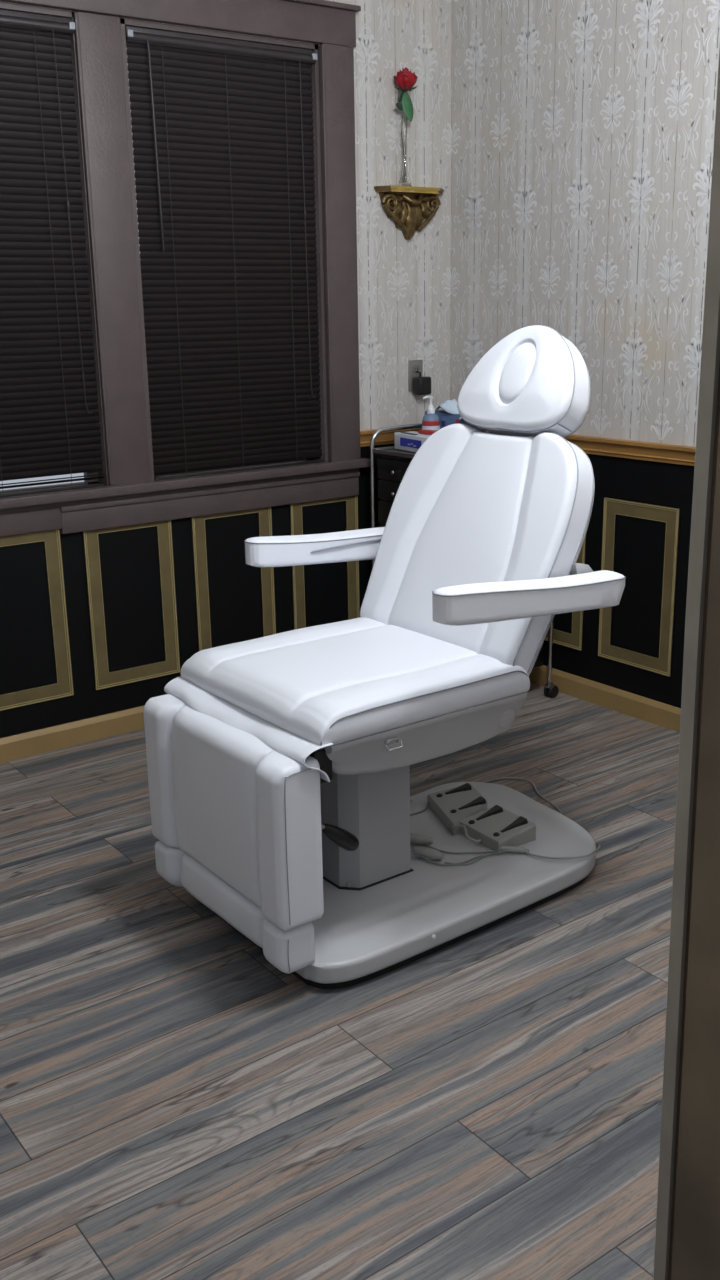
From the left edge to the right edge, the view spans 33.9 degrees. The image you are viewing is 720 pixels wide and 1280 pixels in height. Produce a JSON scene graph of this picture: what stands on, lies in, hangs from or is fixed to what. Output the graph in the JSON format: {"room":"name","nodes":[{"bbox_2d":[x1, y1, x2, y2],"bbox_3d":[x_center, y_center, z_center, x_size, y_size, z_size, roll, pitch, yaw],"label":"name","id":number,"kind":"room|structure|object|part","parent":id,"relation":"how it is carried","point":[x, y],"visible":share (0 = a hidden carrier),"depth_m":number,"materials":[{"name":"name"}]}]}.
{"room":"beauty treatment room","nodes":[
{"label":"beauty treatment room","id":0,"kind":"room"},
{"bbox_2d":[0,0,452,737],"bbox_3d":[-1.128,-0.960,3.628,3.604,2.750,0.121,-12,19,-35],"label":"wall","id":1,"kind":"structure","parent":0,"point":[404,286],"depth_m":4.26,"materials":[{"name":"paint"}]},
{"bbox_2d":[0,529,73,710],"bbox_3d":[-1.099,-0.068,3.808,0.320,0.583,0.009,-12,19,-35],"label":"trim","id":2,"kind":"structure","parent":1,"relation":"attached to","point":[63,687],"depth_m":3.88,"materials":[{"name":"gold metal"}]},
{"bbox_2d":[0,2,109,493],"bbox_3d":[-1.163,-1.126,3.557,0.735,1.441,0.120,-12,19,-35],"label":"window","id":3,"kind":"structure","parent":1,"relation":"in","point":[3,5],"depth_m":3.73,"materials":[{"name":"brown paint"}]},
{"bbox_3d":[-1.183,-1.135,3.582,0.643,1.337,0.031,-12,19,-35],"label":"pane","id":4,"kind":"part","parent":3,"relation":"part of","materials":[{"name":"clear glass"}]},
{"bbox_3d":[-1.183,-1.135,3.582,0.703,1.405,0.054,-12,19,-35],"label":"sash","id":5,"kind":"part","parent":3,"relation":"part of","materials":[{"name":"brown paint"}]},
{"bbox_2d":[0,9,105,497],"bbox_3d":[-1.132,-1.117,3.517,0.704,1.401,0.050,-12,19,-35],"label":"blind","id":6,"kind":"object","parent":3,"relation":"attached to","point":[50,425],"visible":0.99,"depth_m":3.63,"materials":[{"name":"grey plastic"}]},
{"bbox_3d":[-1.123,-0.451,3.710,0.693,0.014,0.024,-12,19,-35],"label":"rail","id":7,"kind":"part","parent":6,"relation":"part of","materials":[{"name":"black metal"}]},
{"bbox_3d":[-0.944,-1.147,3.643,0.002,1.359,0.002,-12,19,-35],"label":"ladder cord","id":8,"kind":"part","parent":6,"relation":"part of","materials":[{"name":"black fabric"}]},
{"bbox_3d":[-0.883,-1.266,3.646,0.031,1.122,0.002,-12,19,-35],"label":"lift cord","id":9,"kind":"part","parent":6,"relation":"part of","materials":[{"name":"black fabric"}]},
{"bbox_2d":[0,705,144,762],"bbox_3d":[-1.017,0.328,3.974,3.484,0.080,0.014,-12,19,-35],"label":"baseboard","id":10,"kind":"structure","parent":1,"relation":"attached to","point":[35,742],"depth_m":4.00,"materials":[{"name":"paint"}]},
{"bbox_2d":[73,11,149,485],"bbox_3d":[-0.778,-1.186,3.749,0.150,1.446,0.014,-12,19,-35],"label":"trim","id":11,"kind":"structure","parent":1,"relation":"attached to","point":[98,41],"depth_m":3.73,"materials":[{"name":"brown paint"}]},
{"bbox_2d":[82,520,179,689],"bbox_3d":[-0.775,-0.139,4.036,0.320,0.583,0.009,-12,19,-35],"label":"trim","id":12,"kind":"structure","parent":1,"relation":"attached to","point":[103,678],"depth_m":4.05,"materials":[{"name":"gold metal"}]},
{"bbox_2d":[0,472,359,536],"bbox_3d":[-0.758,-0.431,3.960,1.871,0.090,0.026,-12,19,-35],"label":"trim","id":13,"kind":"structure","parent":1,"relation":"attached to","point":[127,512],"depth_m":4.05,"materials":[{"name":"brown paint"}]},
{"bbox_2d":[0,0,360,47],"bbox_3d":[-0.784,-1.940,3.523,1.933,0.128,0.042,-12,19,-35],"label":"trim","id":14,"kind":"structure","parent":1,"relation":"attached to","point":[309,21],"depth_m":3.82,"materials":[{"name":"brown paint"}]},
{"bbox_2d":[0,458,369,514],"bbox_3d":[-0.759,-0.492,3.928,1.955,0.050,0.050,-12,19,-35],"label":"trim","id":15,"kind":"structure","parent":1,"relation":"attached to","point":[57,499],"depth_m":4.00,"materials":[{"name":"brown paint"}]},
{"bbox_2d":[120,18,328,480],"bbox_3d":[-0.460,-1.279,4.054,0.735,1.441,0.120,-12,19,-35],"label":"window","id":16,"kind":"structure","parent":1,"relation":"in","point":[137,23],"depth_m":3.99,"materials":[{"name":"brown paint"}]},
{"bbox_2d":[125,25,322,480],"bbox_3d":[-0.429,-1.271,4.014,0.702,1.401,0.050,-12,19,-35],"label":"blind","id":17,"kind":"object","parent":16,"relation":"attached to","point":[222,128],"visible":1,"depth_m":4.00,"materials":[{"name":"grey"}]},
{"bbox_3d":[-0.608,-1.220,3.881,0.002,1.359,0.002,-12,19,-35],"label":"ladder cord","id":18,"kind":"part","parent":17,"relation":"part of","materials":[{"name":"black fabric"}]},
{"bbox_3d":[-0.425,-1.260,4.010,0.002,1.359,0.002,-12,19,-35],"label":"ladder cord","id":19,"kind":"part","parent":17,"relation":"part of","materials":[{"name":"black fabric"}]},
{"bbox_3d":[-0.420,-0.605,4.206,0.691,0.014,0.024,-12,19,-35],"label":"rail","id":20,"kind":"part","parent":17,"relation":"part of","materials":[{"name":"black"}]},
{"bbox_3d":[-0.242,-1.300,4.140,0.002,1.359,0.002,-12,19,-35],"label":"ladder cord","id":21,"kind":"part","parent":17,"relation":"part of","materials":[{"name":"black fabric"}]},
{"bbox_3d":[-0.181,-1.419,4.141,0.031,1.122,0.002,-12,19,-35],"label":"lift cord","id":22,"kind":"part","parent":17,"relation":"part of","materials":[{"name":"black fabric"}]},
{"bbox_3d":[-0.479,-1.288,4.079,0.703,1.405,0.054,-12,19,-35],"label":"sash","id":23,"kind":"part","parent":16,"relation":"part of","materials":[{"name":"brown paint"}]},
{"bbox_2d":[191,507,275,651],"bbox_3d":[-0.451,-0.210,4.266,0.324,0.583,0.009,-12,19,-35],"label":"trim","id":24,"kind":"structure","parent":1,"relation":"attached to","point":[264,514],"depth_m":4.22,"materials":[{"name":"gold metal"}]},
{"bbox_2d":[289,496,359,629],"bbox_3d":[-0.130,-0.280,4.493,0.304,0.583,0.009,-12,19,-35],"label":"trim","id":25,"kind":"structure","parent":1,"relation":"attached to","point":[296,526],"depth_m":4.47,"materials":[{"name":"gold metal"}]},
{"bbox_2d":[318,43,360,461],"bbox_3d":[-0.069,-1.341,4.243,0.136,1.450,0.026,-12,19,-35],"label":"trim","id":26,"kind":"structure","parent":1,"relation":"attached to","point":[336,62],"depth_m":4.21,"materials":[{"name":"brown paint"}]},
{"bbox_2d":[360,428,421,446],"bbox_3d":[0.183,-0.797,4.582,0.468,0.060,0.027,-12,19,-35],"label":"trim","id":27,"kind":"structure","parent":1,"relation":"attached to","point":[387,437],"depth_m":4.51,"materials":[{"name":"brown wood"}]},
{"bbox_2d":[374,185,443,239],"bbox_3d":[0.198,-1.573,4.361,0.318,0.180,0.062,-12,19,-35],"label":"wall shelf","id":28,"kind":"object","parent":1,"relation":"attached to","point":[408,206],"visible":1,"depth_m":4.35,"materials":[{"name":"gold metal"}]},
{"bbox_2d":[399,127,410,185],"bbox_3d":[0.163,-1.749,4.285,0.046,0.200,0.046,-12,19,-35],"label":"bud vase","id":29,"kind":"object","parent":28,"relation":"on","point":[404,180],"visible":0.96,"depth_m":4.29,"materials":[{"name":"clear glass"}]},
{"bbox_2d":[393,67,417,146],"bbox_3d":[0.165,-1.847,4.244,0.087,0.383,0.085,-3,16,-7],"label":"rose","id":30,"kind":"object","parent":29,"relation":"in","point":[405,79],"visible":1,"depth_m":4.21,"materials":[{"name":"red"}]},
{"bbox_3d":[0.156,-1.778,4.270,0.007,0.236,0.018,9,19,31],"label":"stem","id":31,"kind":"part","parent":30,"relation":"part of","materials":[{"name":"green"}]},
{"bbox_2d":[408,360,422,390],"bbox_3d":[0.215,-1.020,4.558,0.070,0.117,0.009,-12,19,-35],"label":"wall outlet","id":32,"kind":"object","parent":1,"relation":"attached to","point":[414,366],"visible":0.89,"depth_m":4.55,"materials":[{"name":"silver metal"}]},
{"bbox_2d":[412,365,419,372],"bbox_3d":[0.216,-1.043,4.550,0.034,0.034,0.004,-12,19,-35],"label":"socket","id":33,"kind":"object","parent":32,"relation":"attached to","point":[415,368],"depth_m":4.55,"materials":[{"name":"grey plastic"}]},
{"bbox_2d":[413,371,430,394],"bbox_3d":[0.238,-0.990,4.546,0.060,0.091,0.050,-12,19,-35],"label":"charger","id":34,"kind":"object","parent":32,"relation":"attached to","point":[421,384],"visible":1,"depth_m":4.53,"materials":[{"name":"black plastic"}]},
{"bbox_2d":[0,682,679,1279],"bbox_3d":[0.305,0.860,2.267,3.724,0.060,4.740,-12,19,-35],"label":"floor","id":35,"kind":"structure","parent":0,"point":[177,1103],"depth_m":2.30,"materials":[{"name":"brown wood"}]},
{"bbox_2d":[143,325,625,988],"bbox_3d":[0.088,-0.035,2.825,1.082,1.365,0.817,-12,19,-35],"label":"chair","id":36,"kind":"object","parent":35,"relation":"on","point":[278,765],"visible":0.99,"depth_m":2.72,"materials":[{"name":"white leather"}]},
{"bbox_3d":[-0.066,-0.249,3.123,0.541,0.109,0.078,-12,19,-35],"label":"armrest","id":37,"kind":"part","parent":36,"relation":"part of","materials":[{"name":"white leather"}]},
{"bbox_2d":[181,617,529,747],"bbox_3d":[-0.022,0.070,2.769,0.585,0.084,0.596,-12,19,-35],"label":"seat cushion","id":38,"kind":"object","parent":36,"relation":"on","point":[360,681],"depth_m":2.64,"materials":[{"name":"white leather"}]},
{"bbox_2d":[324,692,526,773],"bbox_3d":[-0.009,0.165,2.805,0.550,0.119,0.584,-12,19,-35],"label":"tray","id":39,"kind":"object","parent":36,"relation":"on","point":[432,735],"depth_m":2.57,"materials":[{"name":"white plastic"}]},
{"bbox_3d":[0.137,0.564,3.011,1.002,0.066,0.631,-12,19,-35],"label":"plate","id":40,"kind":"part","parent":36,"relation":"part of","materials":[{"name":"white plastic"}]},
{"bbox_3d":[0.282,-0.234,2.920,0.307,0.560,0.614,-12,19,-35],"label":"backrest","id":41,"kind":"part","parent":36,"relation":"part of","materials":[{"name":"white leather"}]},
{"bbox_2d":[410,777,599,865],"bbox_3d":[0.303,0.470,3.270,0.586,0.141,0.722,-3,16,-8],"label":"foot pedal control","id":42,"kind":"object","parent":36,"relation":"on","point":[462,809],"visible":0.8,"depth_m":3.05,"materials":[{"name":"grey plastic"}]},
{"bbox_3d":[0.111,0.472,3.134,0.033,0.044,0.319,7,18,27],"label":"control cord","id":43,"kind":"part","parent":42,"relation":"part of","materials":[{"name":"grey plastic"}]},
{"bbox_3d":[0.229,0.531,2.955,0.290,0.024,0.111,2,16,11],"label":"control cord","id":44,"kind":"part","parent":42,"relation":"part of","materials":[{"name":"grey plastic"}]},
{"bbox_3d":[0.269,0.492,3.040,0.030,0.030,0.104,-12,19,-35],"label":"linking cord","id":45,"kind":"part","parent":42,"relation":"part of","materials":[{"name":"grey plastic"}]},
{"bbox_3d":[0.462,0.481,3.296,0.290,0.099,0.711,-5,16,-14],"label":"control cord","id":46,"kind":"part","parent":42,"relation":"part of","materials":[{"name":"grey plastic"}]},
{"bbox_3d":[0.371,-0.096,2.551,0.541,0.111,0.078,-12,19,-35],"label":"armrest","id":47,"kind":"part","parent":36,"relation":"part of","materials":[{"name":"white leather"}]},
{"bbox_2d":[370,423,558,697],"bbox_3d":[0.381,-0.289,4.402,0.423,0.983,0.619,-12,19,-35],"label":"trolley","id":48,"kind":"object","parent":35,"relation":"on","point":[393,463],"visible":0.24,"depth_m":4.38,"materials":[{"name":"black metal"}]},
{"bbox_3d":[0.231,-0.428,4.250,0.016,0.089,0.531,-12,19,-35],"label":"drawer","id":49,"kind":"part","parent":48,"relation":"part of","materials":[{"name":"black wood"}]},
{"bbox_3d":[0.230,-0.510,4.226,0.016,0.069,0.531,-12,19,-35],"label":"drawer","id":50,"kind":"part","parent":48,"relation":"part of","materials":[{"name":"black wood"}]},
{"bbox_3d":[0.228,-0.587,4.205,0.016,0.079,0.531,-12,19,-35],"label":"drawer","id":51,"kind":"part","parent":48,"relation":"part of","materials":[{"name":"black"}]},
{"bbox_2d":[373,448,415,459],"bbox_3d":[0.366,-0.671,4.288,0.374,0.016,0.567,-12,19,-35],"label":"shelf","id":52,"kind":"object","parent":48,"relation":"attached to","point":[384,453],"depth_m":4.33,"materials":[{"name":"black wood"}]},
{"bbox_3d":[0.201,-0.379,4.615,0.387,0.918,0.017,-12,19,-35],"label":"frame","id":53,"kind":"part","parent":48,"relation":"part of","materials":[{"name":"silver metal"}]},
{"bbox_2d":[394,431,430,451],"bbox_3d":[0.222,-0.726,4.345,0.086,0.062,0.240,-9,18,-27],"label":"glove box","id":54,"kind":"object","parent":48,"relation":"on","point":[411,441],"visible":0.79,"depth_m":4.34,"materials":[{"name":"grey cardboard"}]},
{"bbox_2d":[418,430,436,434],"bbox_3d":[0.260,-0.759,4.323,0.036,0.012,0.100,-15,21,-40],"label":"carton","id":55,"kind":"object","parent":54,"relation":"on","point":[431,432],"visible":0.6,"depth_m":4.32,"materials":[{"name":"red cardboard"}]},
{"bbox_2d":[422,396,439,430],"bbox_3d":[0.264,-0.809,4.393,0.067,0.193,0.067,-12,19,-35],"label":"pump bottle","id":56,"kind":"object","parent":48,"relation":"on","point":[430,421],"visible":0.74,"depth_m":4.37,"materials":[{"name":"blue plastic"}]},
{"bbox_2d":[425,399,480,429],"bbox_3d":[0.386,-0.804,4.402,0.125,0.176,0.346,-12,19,-35],"label":"tissue box","id":57,"kind":"object","parent":48,"relation":"on","point":[450,415],"visible":0.37,"depth_m":4.40,"materials":[{"name":"blue"}]},
{"bbox_3d":[0.547,-0.258,4.163,0.387,0.918,0.017,-12,19,-35],"label":"frame","id":58,"kind":"part","parent":48,"relation":"part of","materials":[{"name":"silver metal"}]},
{"bbox_2d":[451,0,719,707],"bbox_3d":[1.260,-0.973,3.521,0.121,2.750,3.160,-12,19,-35],"label":"wall","id":59,"kind":"structure","parent":0,"point":[583,131],"depth_m":3.99,"materials":[{"name":"paper"}]},
{"bbox_2d":[544,532,586,650],"bbox_3d":[0.714,-0.272,4.397,0.009,0.575,0.324,-12,19,-35],"label":"trim","id":60,"kind":"structure","parent":59,"relation":"attached to","point":[574,640],"depth_m":4.35,"materials":[{"name":"gold metal"}]},
{"bbox_2d":[481,430,695,465],"bbox_3d":[1.211,-0.536,3.596,0.027,0.060,2.888,-12,19,-35],"label":"trim","id":61,"kind":"structure","parent":59,"relation":"attached to","point":[640,450],"depth_m":3.96,"materials":[{"name":"brown wood"}]},
{"bbox_2d":[529,665,680,731],"bbox_3d":[1.232,0.324,3.844,0.014,0.080,2.888,-12,19,-35],"label":"baseboard","id":62,"kind":"structure","parent":59,"relation":"attached to","point":[637,706],"depth_m":4.26,"materials":[{"name":"paint"}]},
{"bbox_2d":[598,498,679,675],"bbox_3d":[0.957,-0.187,4.080,0.009,0.575,0.324,-12,19,-35],"label":"trim","id":63,"kind":"structure","parent":59,"relation":"attached to","point":[662,665],"depth_m":4.04,"materials":[{"name":"gold metal"}]},
{"bbox_3d":[0.711,-0.340,1.322,3.484,2.750,0.132,-12,19,-35],"label":"wall","id":64,"kind":"structure","parent":0,"visible":0},
{"bbox_2d":[653,48,719,1279],"bbox_3d":[0.387,-0.028,1.231,0.130,2.210,0.018,-12,19,-35],"label":"trim","id":65,"kind":"structure","parent":64,"relation":"attached to","point":[710,352],"depth_m":1.21,"materials":[{"name":"wood"}]},
{"bbox_2d":[668,365,719,1279],"bbox_3d":[0.400,0.038,1.161,0.053,2.120,0.134,-12,19,-35],"label":"door frame","id":66,"kind":"structure","parent":64,"relation":"in","point":[695,1220],"depth_m":1.27,"materials":[{"name":"wood"}]}
]}

